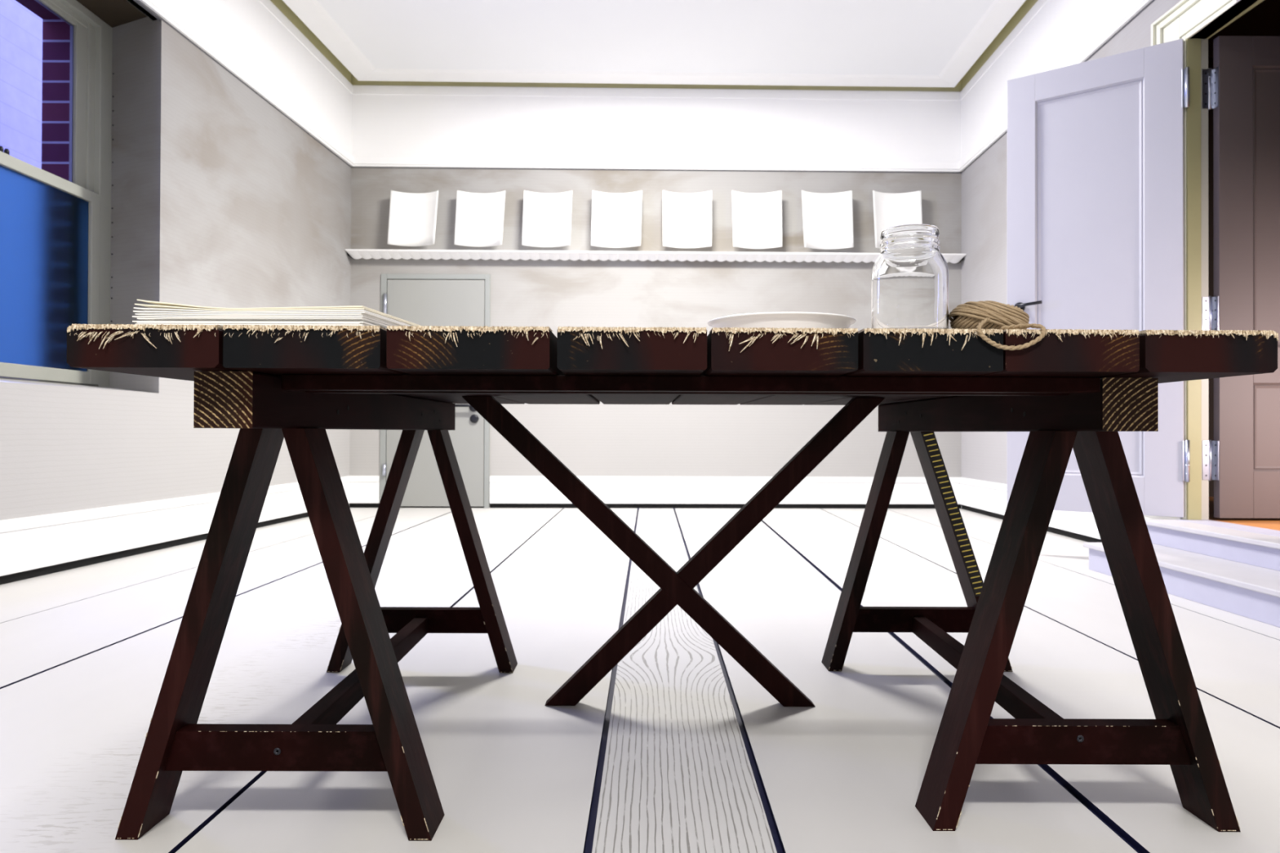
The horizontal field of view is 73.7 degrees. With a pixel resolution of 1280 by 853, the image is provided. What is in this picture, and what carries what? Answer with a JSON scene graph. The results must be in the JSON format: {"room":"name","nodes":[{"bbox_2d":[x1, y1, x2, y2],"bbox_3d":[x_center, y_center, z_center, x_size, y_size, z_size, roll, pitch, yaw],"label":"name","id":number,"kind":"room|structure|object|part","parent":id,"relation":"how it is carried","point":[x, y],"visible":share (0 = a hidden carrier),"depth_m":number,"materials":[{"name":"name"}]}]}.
{"room":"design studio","nodes":[
{"label":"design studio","id":0,"kind":"room"},
{"bbox_2d":[0,0,351,520],"bbox_3d":[-2.796,-0.777,1.815,0.465,2.760,10.024,0,0,3],"label":"wall","id":1,"kind":"structure","parent":0,"point":[219,198],"depth_m":4.45,"materials":[{"name":"painted plaster"}]},
{"bbox_2d":[0,0,112,387],"bbox_3d":[-2.823,-1.123,3.740,0.126,1.942,1.465,0,0,0],"label":"window","id":2,"kind":"structure","parent":1,"relation":"in","point":[55,55],"depth_m":4.06,"materials":[{"name":"paint"}]},
{"bbox_3d":[-2.825,-1.598,3.729,0.004,0.817,1.051,0,0,0],"label":"clear pane","id":3,"kind":"part","parent":2,"relation":"part of","materials":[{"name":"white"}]},
{"bbox_3d":[-2.780,-0.707,3.717,0.004,0.867,1.166,0,0,0],"label":"frosted pane","id":4,"kind":"part","parent":2,"relation":"part of","materials":[{"name":"blue glass"}]},
{"bbox_3d":[-2.780,-0.703,3.717,0.036,0.974,1.288,0,0,0],"label":"sash","id":5,"kind":"part","parent":2,"relation":"part of","materials":[{"name":"paint"}]},
{"bbox_3d":[-2.825,-1.599,3.729,0.036,0.900,1.217,0,0,0],"label":"sash","id":6,"kind":"part","parent":2,"relation":"part of","materials":[{"name":"paint"}]},
{"bbox_2d":[0,475,351,585],"bbox_3d":[-2.562,0.478,1.737,0.024,0.250,9.898,0,0,3],"label":"baseboard","id":7,"kind":"structure","parent":1,"relation":"attached to","point":[34,546],"depth_m":3.93,"materials":[{"name":"white paint"}]},
{"bbox_2d":[126,0,353,166],"bbox_3d":[-2.577,-2.399,1.766,0.090,0.645,9.922,0,0,3],"label":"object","id":8,"kind":"structure","parent":1,"relation":"attached to","point":[254,40],"depth_m":5.43,"materials":[{"name":"white paint"}]},
{"bbox_2d":[133,0,1155,173],"bbox_3d":[-0.146,-2.065,1.817,5.449,0.007,10.006,0,0,0],"label":"trim","id":9,"kind":"structure","parent":1,"relation":"attached to","point":[140,3],"depth_m":6.71,"materials":[{"name":"white painted plaster"}]},
{"bbox_2d":[0,507,1279,852],"bbox_3d":[-0.102,0.642,1.796,6.200,0.060,10.200,0,0,0],"label":"floor","id":10,"kind":"structure","parent":0,"point":[677,748],"depth_m":1.89,"materials":[{"name":"white paint"}]},
{"bbox_2d":[115,371,517,840],"bbox_3d":[-0.542,0.271,1.721,0.474,0.677,1.235,0,0,0],"label":"sawhorse","id":11,"kind":"object","parent":10,"relation":"on","point":[265,414],"visible":1,"depth_m":1.27,"materials":[{"name":"brown wood"}]},
{"bbox_3d":[-0.662,0.304,1.294,0.213,0.604,0.086,0,0,0],"label":"leg","id":12,"kind":"part","parent":11,"relation":"part of","materials":[{"name":"brown wood"}]},
{"bbox_3d":[-0.538,0.483,1.285,0.339,0.059,0.032,0,0,0],"label":"cross rail","id":13,"kind":"part","parent":11,"relation":"part of","materials":[{"name":"brown wood"}]},
{"bbox_3d":[-0.416,0.305,1.294,0.223,0.604,0.086,0,0,0],"label":"leg","id":14,"kind":"part","parent":11,"relation":"part of","materials":[{"name":"brown wood"}]},
{"bbox_3d":[-0.669,0.310,2.165,0.220,0.604,0.086,0,0,0],"label":"leg","id":15,"kind":"part","parent":11,"relation":"part of","materials":[{"name":"brown wood"}]},
{"bbox_3d":[-0.547,0.489,2.156,0.339,0.059,0.032,0,0,0],"label":"cross rail","id":16,"kind":"part","parent":11,"relation":"part of","materials":[{"name":"brown wood"}]},
{"bbox_3d":[-0.423,0.311,2.165,0.218,0.604,0.086,0,0,0],"label":"leg","id":17,"kind":"part","parent":11,"relation":"part of","materials":[{"name":"brown wood"}]},
{"bbox_2d":[66,324,1278,706],"bbox_3d":[0.048,0.246,1.722,1.514,0.732,1.356,0,0,0],"label":"table","id":18,"kind":"object","parent":10,"relation":"on","point":[485,368],"visible":0.99,"depth_m":1.08,"materials":[{"name":"brown wood"}]},
{"bbox_3d":[-0.004,0.274,1.886,0.778,0.678,0.035,0,0,0],"label":"crossed leg","id":19,"kind":"part","parent":18,"relation":"part of","materials":[{"name":"brown wood"}]},
{"bbox_3d":[0.165,0.274,1.887,0.745,0.678,0.035,0,0,0],"label":"crossed leg","id":20,"kind":"part","parent":18,"relation":"part of","materials":[{"name":"brown wood"}]},
{"bbox_2d":[707,311,856,328],"bbox_3d":[0.215,-0.141,1.301,0.223,0.038,0.223,0,0,0],"label":"dish","id":21,"kind":"object","parent":18,"relation":"on","point":[770,319],"visible":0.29,"depth_m":1.21,"materials":[{"name":"white ceramic"}]},
{"bbox_2d":[871,223,948,328],"bbox_3d":[0.379,-0.199,1.201,0.104,0.154,0.104,0,0,0],"label":"jar","id":22,"kind":"object","parent":18,"relation":"on","point":[909,278],"visible":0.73,"depth_m":1.16,"materials":[{"name":"clear glass"}]},
{"bbox_2d":[948,300,1046,350],"bbox_3d":[0.476,-0.134,1.142,0.108,0.077,0.156,0,0,0],"label":"twine ball","id":23,"kind":"object","parent":18,"relation":"on","point":[987,314],"visible":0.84,"depth_m":1.14,"materials":[{"name":"fabric"}]},
{"bbox_3d":[-0.497,-0.126,1.300,0.335,0.001,0.358,0,0,0],"label":"paper sheet","id":24,"kind":"object","parent":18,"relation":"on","visible":0},
{"bbox_3d":[-0.497,-0.128,1.300,0.339,0.001,0.358,0,0,0],"label":"paper sheet","id":25,"kind":"object","parent":24,"relation":"on","visible":0},
{"bbox_3d":[-0.495,-0.131,1.300,0.331,0.001,0.358,0,0,0],"label":"paper sheet","id":26,"kind":"object","parent":25,"relation":"on","visible":0},
{"bbox_2d":[134,323,365,325],"bbox_3d":[-0.494,-0.133,1.300,0.339,0.002,0.358,0,0,0],"label":"paper sheet","id":27,"kind":"object","parent":26,"relation":"on","point":[135,323],"visible":0.07,"depth_m":1.12,"materials":[{"name":"white paper"}]},
{"bbox_2d":[136,321,368,325],"bbox_3d":[-0.495,-0.135,1.300,0.333,0.002,0.358,0,0,0],"label":"paper sheet","id":28,"kind":"object","parent":27,"relation":"on","point":[160,322],"visible":0.16,"depth_m":1.12,"materials":[{"name":"white paper"}]},
{"bbox_2d":[132,320,386,328],"bbox_3d":[-0.495,-0.137,1.300,0.344,0.002,0.358,0,0,0],"label":"paper sheet","id":29,"kind":"object","parent":28,"relation":"on","point":[362,322],"visible":0.1,"depth_m":1.12,"materials":[{"name":"white paper"}]},
{"bbox_2d":[137,316,387,328],"bbox_3d":[-0.493,-0.141,1.300,0.336,0.003,0.358,0,0,0],"label":"paper sheet","id":30,"kind":"object","parent":29,"relation":"on","point":[173,318],"visible":0.18,"depth_m":1.13,"materials":[{"name":"white paper"}]},
{"bbox_2d":[132,315,394,325],"bbox_3d":[-0.495,-0.144,1.300,0.344,0.003,0.358,0,0,0],"label":"paper sheet","id":31,"kind":"object","parent":30,"relation":"on","point":[155,316],"visible":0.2,"depth_m":1.12,"materials":[{"name":"white paper"}]},
{"bbox_2d":[134,313,398,325],"bbox_3d":[-0.494,-0.146,1.300,0.338,0.003,0.358,0,0,0],"label":"paper sheet","id":32,"kind":"object","parent":31,"relation":"on","point":[140,314],"visible":0.14,"depth_m":1.12,"materials":[{"name":"white paper"}]},
{"bbox_2d":[133,310,409,326],"bbox_3d":[-0.493,-0.149,1.300,0.345,0.004,0.358,0,0,0],"label":"paper sheet","id":33,"kind":"object","parent":32,"relation":"on","point":[140,312],"visible":0.16,"depth_m":1.12,"materials":[{"name":"white paper"}]},
{"bbox_2d":[133,306,411,325],"bbox_3d":[-0.494,-0.152,1.300,0.343,0.006,0.358,0,0,0],"label":"paper sheet","id":34,"kind":"object","parent":33,"relation":"on","point":[140,308],"visible":0.13,"depth_m":1.12,"materials":[{"name":"white paper"}]},
{"bbox_2d":[134,303,417,326],"bbox_3d":[-0.493,-0.155,1.300,0.342,0.009,0.358,0,0,0],"label":"paper sheet","id":35,"kind":"object","parent":34,"relation":"on","point":[140,304],"visible":0.12,"depth_m":1.12,"materials":[{"name":"white paper"}]},
{"bbox_2d":[137,299,420,325],"bbox_3d":[-0.492,-0.159,1.300,0.337,0.013,0.358,0,0,0],"label":"paper sheet","id":36,"kind":"object","parent":35,"relation":"on","point":[147,301],"visible":0.14,"depth_m":1.12,"materials":[{"name":"white paper"}]},
{"bbox_2d":[821,377,1240,832],"bbox_3d":[0.691,0.276,1.766,0.496,0.677,1.194,0,0,0],"label":"sawhorse","id":37,"kind":"object","parent":10,"relation":"on","point":[1180,737],"visible":1,"depth_m":1.31,"materials":[{"name":"brown wood"}]},
{"bbox_3d":[0.577,0.315,2.190,0.204,0.604,0.086,0,0,0],"label":"leg","id":38,"kind":"part","parent":37,"relation":"part of","materials":[{"name":"brown wood"}]},
{"bbox_3d":[0.704,0.493,2.181,0.339,0.059,0.032,0,0,0],"label":"cross rail","id":39,"kind":"part","parent":37,"relation":"part of","materials":[{"name":"brown wood"}]},
{"bbox_3d":[0.823,0.315,2.190,0.233,0.604,0.086,0,0,0],"label":"leg","id":40,"kind":"part","parent":37,"relation":"part of","materials":[{"name":"brown wood"}]},
{"bbox_3d":[0.552,0.309,1.330,0.218,0.604,0.086,0,0,0],"label":"leg","id":41,"kind":"part","parent":37,"relation":"part of","materials":[{"name":"brown wood"}]},
{"bbox_3d":[0.674,0.487,1.321,0.339,0.059,0.032,0,0,0],"label":"cross rail","id":42,"kind":"part","parent":37,"relation":"part of","materials":[{"name":"brown wood"}]},
{"bbox_3d":[0.797,0.309,1.330,0.218,0.604,0.086,0,0,0],"label":"leg","id":43,"kind":"part","parent":37,"relation":"part of","materials":[{"name":"brown wood"}]},
{"bbox_2d":[1083,520,1279,627],"bbox_3d":[2.175,0.519,3.065,0.421,0.218,1.476,0,0,0],"label":"steps","id":44,"kind":"structure","parent":10,"relation":"on","point":[1235,571],"depth_m":3.12,"materials":[{"name":"paint"}]},
{"bbox_2d":[1178,520,1279,537],"bbox_3d":[2.460,0.420,3.087,0.148,0.020,1.420,0,0,0],"label":"trim","id":45,"kind":"structure","parent":44,"relation":"attached to","point":[1211,522],"depth_m":3.51,"materials":[{"name":"paint"}]},
{"bbox_2d":[270,0,1037,91],"bbox_3d":[-0.041,-2.778,1.919,6.100,0.172,10.200,0,0,0],"label":"ceiling","id":46,"kind":"structure","parent":0,"point":[820,37],"depth_m":5.90,"materials":[{"name":"paint"}]},
{"bbox_2d":[282,0,1025,87],"bbox_3d":[-0.145,-2.720,1.771,5.246,0.013,9.906,0,0,0],"label":"trim","id":47,"kind":"structure","parent":46,"relation":"attached to","point":[311,12],"depth_m":6.50,"materials":[{"name":"paint"}]},
{"bbox_2d":[349,168,961,477],"bbox_3d":[0.141,-0.704,6.810,5.037,2.700,0.120,0,0,-1],"label":"wall","id":48,"kind":"structure","parent":0,"point":[590,440],"depth_m":6.75,"materials":[{"name":"plaster"},{"name":"paint"}]},
{"bbox_2d":[387,190,438,246],"bbox_3d":[-1.758,-1.621,6.648,0.392,0.419,0.092,0,0,0],"label":"paper sheet","id":49,"kind":"object","parent":48,"relation":"attached to","point":[412,219],"visible":1,"depth_m":6.67,"materials":[{"name":"white paper"}]},
{"bbox_2d":[379,273,490,508],"bbox_3d":[-1.610,-0.280,6.727,0.856,1.838,0.175,0,0,0],"label":"door","id":50,"kind":"structure","parent":48,"relation":"in","point":[422,300],"depth_m":6.70,"materials":[{"name":"grey paint"}]},
{"bbox_3d":[-1.363,-0.151,6.669,0.184,0.068,0.061,0,0,0],"label":"handle","id":51,"kind":"part","parent":50,"relation":"part of","materials":[{"name":"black metal"}]},
{"bbox_2d":[453,190,505,246],"bbox_3d":[-1.242,-1.622,6.658,0.394,0.424,0.092,0,0,0],"label":"paper sheet","id":52,"kind":"object","parent":48,"relation":"attached to","point":[479,217],"visible":1,"depth_m":6.68,"materials":[{"name":"white paper"}]},
{"bbox_2d":[521,190,572,247],"bbox_3d":[-0.721,-1.622,6.668,0.390,0.428,0.092,0,0,0],"label":"paper sheet","id":53,"kind":"object","parent":48,"relation":"attached to","point":[547,217],"visible":1,"depth_m":6.69,"materials":[{"name":"white paper"}]},
{"bbox_2d":[591,190,642,248],"bbox_3d":[-0.182,-1.623,6.678,0.397,0.433,0.092,0,0,0],"label":"paper sheet","id":54,"kind":"object","parent":48,"relation":"attached to","point":[616,218],"visible":1,"depth_m":6.70,"materials":[{"name":"white paper"}]},
{"bbox_2d":[349,475,960,508],"bbox_3d":[0.137,0.520,6.732,4.835,0.250,0.024,0,0,-1],"label":"baseboard","id":55,"kind":"structure","parent":48,"relation":"attached to","point":[505,491],"depth_m":6.73,"materials":[{"name":"white paint"}]},
{"bbox_2d":[345,248,966,263],"bbox_3d":[0.138,-1.332,6.692,4.834,0.065,0.122,0,0,-1],"label":"wall ledge","id":56,"kind":"object","parent":48,"relation":"attached to","point":[386,254],"visible":0.89,"depth_m":6.66,"materials":[{"name":"white paint"}]},
{"bbox_2d":[351,84,960,172],"bbox_3d":[0.147,-2.357,6.776,4.876,0.645,0.090,0,0,-1],"label":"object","id":57,"kind":"structure","parent":48,"relation":"attached to","point":[465,126],"depth_m":6.75,"materials":[{"name":"white paint"}]},
{"bbox_2d":[662,190,711,248],"bbox_3d":[0.368,-1.623,6.688,0.383,0.437,0.092,0,0,0],"label":"paper sheet","id":58,"kind":"object","parent":48,"relation":"attached to","point":[686,217],"visible":1,"depth_m":6.71,"materials":[{"name":"white paper"}]},
{"bbox_2d":[731,190,782,248],"bbox_3d":[0.913,-1.623,6.698,0.394,0.442,0.092,0,0,0],"label":"paper sheet","id":59,"kind":"object","parent":48,"relation":"attached to","point":[757,218],"visible":1,"depth_m":6.72,"materials":[{"name":"white paper"}]},
{"bbox_2d":[801,190,853,248],"bbox_3d":[1.465,-1.624,6.708,0.405,0.447,0.092,0,0,0],"label":"paper sheet","id":60,"kind":"object","parent":48,"relation":"attached to","point":[828,218],"visible":1,"depth_m":6.73,"materials":[{"name":"white paper"}]},
{"bbox_2d":[872,190,922,248],"bbox_3d":[2.019,-1.624,6.718,0.393,0.451,0.092,0,0,0],"label":"paper sheet","id":61,"kind":"object","parent":48,"relation":"attached to","point":[890,210],"visible":0.62,"depth_m":6.74,"materials":[{"name":"white paper"}]},
{"bbox_2d":[960,0,1256,508],"bbox_3d":[2.412,-0.730,1.850,0.075,2.700,10.100,0,0,2],"label":"wall","id":62,"kind":"structure","parent":0,"point":[984,182],"depth_m":6.18,"materials":[{"name":"paint"}]},
{"bbox_2d":[959,0,1152,172],"bbox_3d":[2.393,-2.383,1.811,0.090,0.645,10.000,0,0,2],"label":"trim","id":63,"kind":"structure","parent":62,"relation":"attached to","point":[1053,34],"depth_m":5.44,"materials":[{"name":"white paint"}]},
{"bbox_2d":[959,477,1185,542],"bbox_3d":[2.489,0.518,5.297,0.024,0.250,2.943,0,0,2],"label":"baseboard","id":64,"kind":"structure","parent":62,"relation":"attached to","point":[979,496],"depth_m":5.88,"materials":[{"name":"white paint"}]},
{"bbox_2d":[1006,38,1190,517],"bbox_3d":[2.125,-0.663,4.008,0.770,2.135,0.108,0,0,38],"label":"door","id":65,"kind":"structure","parent":62,"relation":"in","point":[1095,147],"depth_m":3.99,"materials":[{"name":"purple paint"}]},
{"bbox_3d":[1.892,-0.589,4.165,0.142,0.052,0.066,0,0,38],"label":"handle","id":66,"kind":"part","parent":65,"relation":"part of","materials":[{"name":"black metal"}]},
{"bbox_3d":[2.128,-0.974,4.048,0.463,1.245,0.031,0,0,38],"label":"panel","id":67,"kind":"part","parent":65,"relation":"part of","materials":[{"name":"purple paint"}]},
{"bbox_3d":[2.125,0.019,4.041,0.463,0.423,0.031,0,0,38],"label":"panel","id":68,"kind":"part","parent":65,"relation":"part of","materials":[{"name":"purple paint"}]},
{"bbox_2d":[1151,0,1263,519],"bbox_3d":[2.437,-0.745,3.395,0.060,2.316,1.252,0,0,0],"label":"trim","id":69,"kind":"structure","parent":62,"relation":"attached to","point":[1186,18],"depth_m":3.81,"materials":[{"name":"beige paint"}]},
{"bbox_2d":[1201,35,1279,518],"bbox_3d":[2.912,-0.662,3.792,0.814,2.135,0.044,0,0,0],"label":"door","id":70,"kind":"structure","parent":62,"relation":"in","point":[1242,89],"depth_m":3.77,"materials":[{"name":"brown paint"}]},
{"bbox_3d":[2.940,-0.973,3.789,0.460,1.245,0.029,0,0,0],"label":"panel","id":71,"kind":"part","parent":70,"relation":"part of","materials":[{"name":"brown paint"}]},
{"bbox_3d":[2.937,0.003,3.783,0.460,0.389,0.029,0,0,0],"label":"panel","id":72,"kind":"part","parent":70,"relation":"part of","materials":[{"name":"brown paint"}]},
{"bbox_2d":[1208,0,1279,530],"bbox_3d":[3.620,-0.917,3.206,2.165,2.900,4.200,0,0,0],"label":"wall","id":73,"kind":"structure","parent":0,"point":[1264,19],"depth_m":4.87,"materials":[{"name":"paint"}]}
]}

